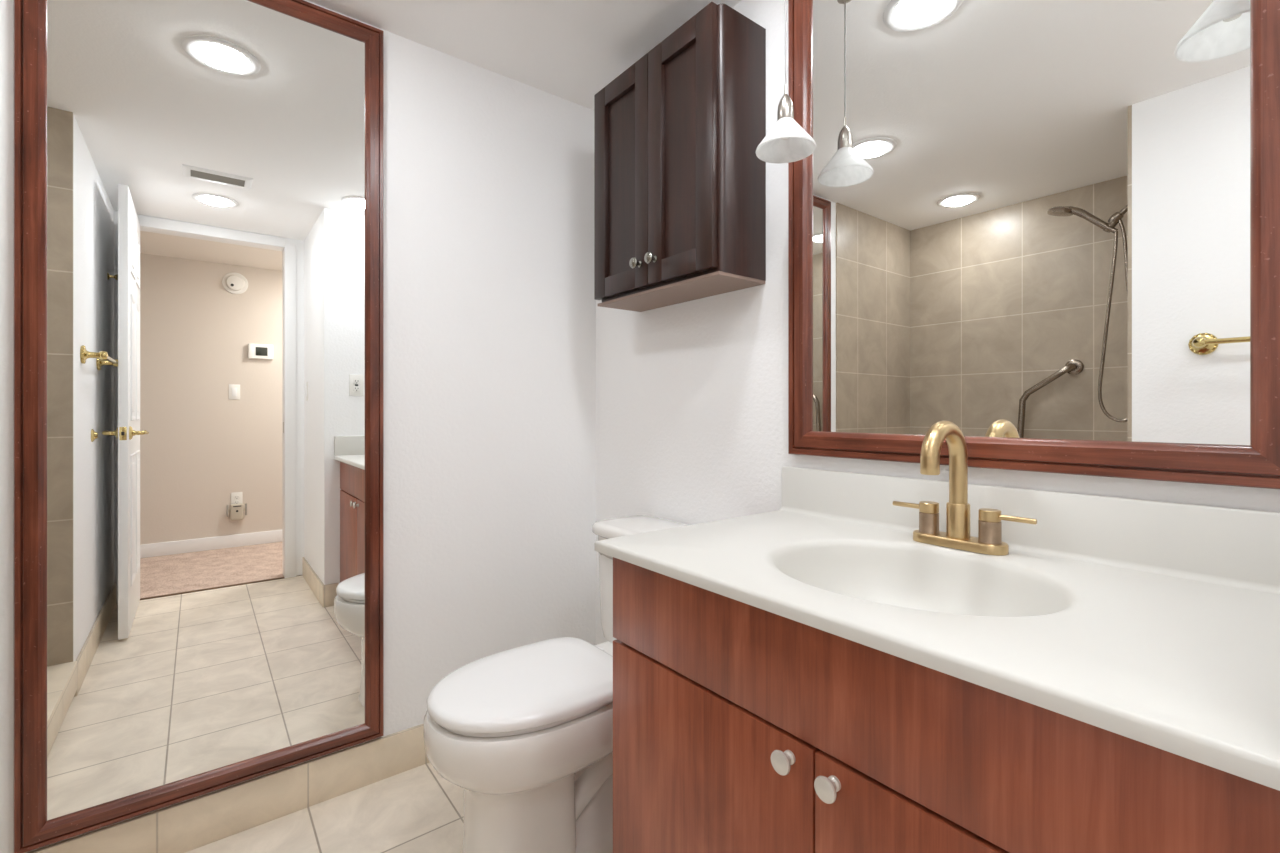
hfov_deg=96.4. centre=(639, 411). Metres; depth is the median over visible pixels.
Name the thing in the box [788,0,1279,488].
wall mirror
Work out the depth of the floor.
1.45 m
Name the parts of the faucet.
lever, handle, spout, plate, handle, lever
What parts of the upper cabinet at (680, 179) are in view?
door panel, door, knob, knob, door panel, panel, door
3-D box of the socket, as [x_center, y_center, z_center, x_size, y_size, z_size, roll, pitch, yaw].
[0.319,-0.665,1.254,0.035,0.057,0.035,0,0,-38]
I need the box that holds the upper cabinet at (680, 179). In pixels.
[594,2,765,311]
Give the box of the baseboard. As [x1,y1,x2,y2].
[28,723,429,852]
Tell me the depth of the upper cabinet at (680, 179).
1.45 m
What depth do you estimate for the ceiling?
1.64 m
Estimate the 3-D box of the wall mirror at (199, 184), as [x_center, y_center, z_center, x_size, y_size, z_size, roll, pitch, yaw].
[-1.012,-0.080,1.403,0.716,1.993,0.023,0,0,-38]
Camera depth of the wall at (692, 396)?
1.58 m
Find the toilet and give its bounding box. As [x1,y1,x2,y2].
[423,515,687,852]
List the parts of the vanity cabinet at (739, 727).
door, knob, knob, door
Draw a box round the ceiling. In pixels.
[307,0,741,109]
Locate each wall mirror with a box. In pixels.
[14,0,383,852]
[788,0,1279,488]
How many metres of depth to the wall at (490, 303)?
1.78 m
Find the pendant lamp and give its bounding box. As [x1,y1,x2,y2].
[756,0,815,163]
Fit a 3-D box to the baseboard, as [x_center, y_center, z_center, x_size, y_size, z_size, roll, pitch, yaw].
[-0.747,0.986,1.615,1.490,0.118,0.010,0,0,-38]
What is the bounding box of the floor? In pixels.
[185,762,463,852]
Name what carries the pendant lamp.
hanging from the ceiling
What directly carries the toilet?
on the floor
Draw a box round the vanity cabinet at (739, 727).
[613,557,1279,852]
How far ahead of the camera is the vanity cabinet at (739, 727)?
0.68 m
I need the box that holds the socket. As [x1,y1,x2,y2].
[777,94,793,120]
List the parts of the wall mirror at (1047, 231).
frame rail, frame rail, frame rail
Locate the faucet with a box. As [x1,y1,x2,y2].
[892,421,1036,554]
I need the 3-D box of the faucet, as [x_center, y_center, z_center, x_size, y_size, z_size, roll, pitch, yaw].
[0.562,0.126,1.010,0.175,0.222,0.175,0,0,8]
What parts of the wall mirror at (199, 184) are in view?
frame rail, frame rail, frame rail, frame rail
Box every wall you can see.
[0,0,595,852]
[596,0,1279,644]
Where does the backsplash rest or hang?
attached to the wall at (692, 396)
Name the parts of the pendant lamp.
cord, lamp shade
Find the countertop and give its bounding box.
[594,466,1279,790]
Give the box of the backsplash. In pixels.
[780,466,1279,594]
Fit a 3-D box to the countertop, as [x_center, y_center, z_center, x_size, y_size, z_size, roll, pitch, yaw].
[0.406,0.261,0.882,0.560,0.254,0.880,0,0,-38]

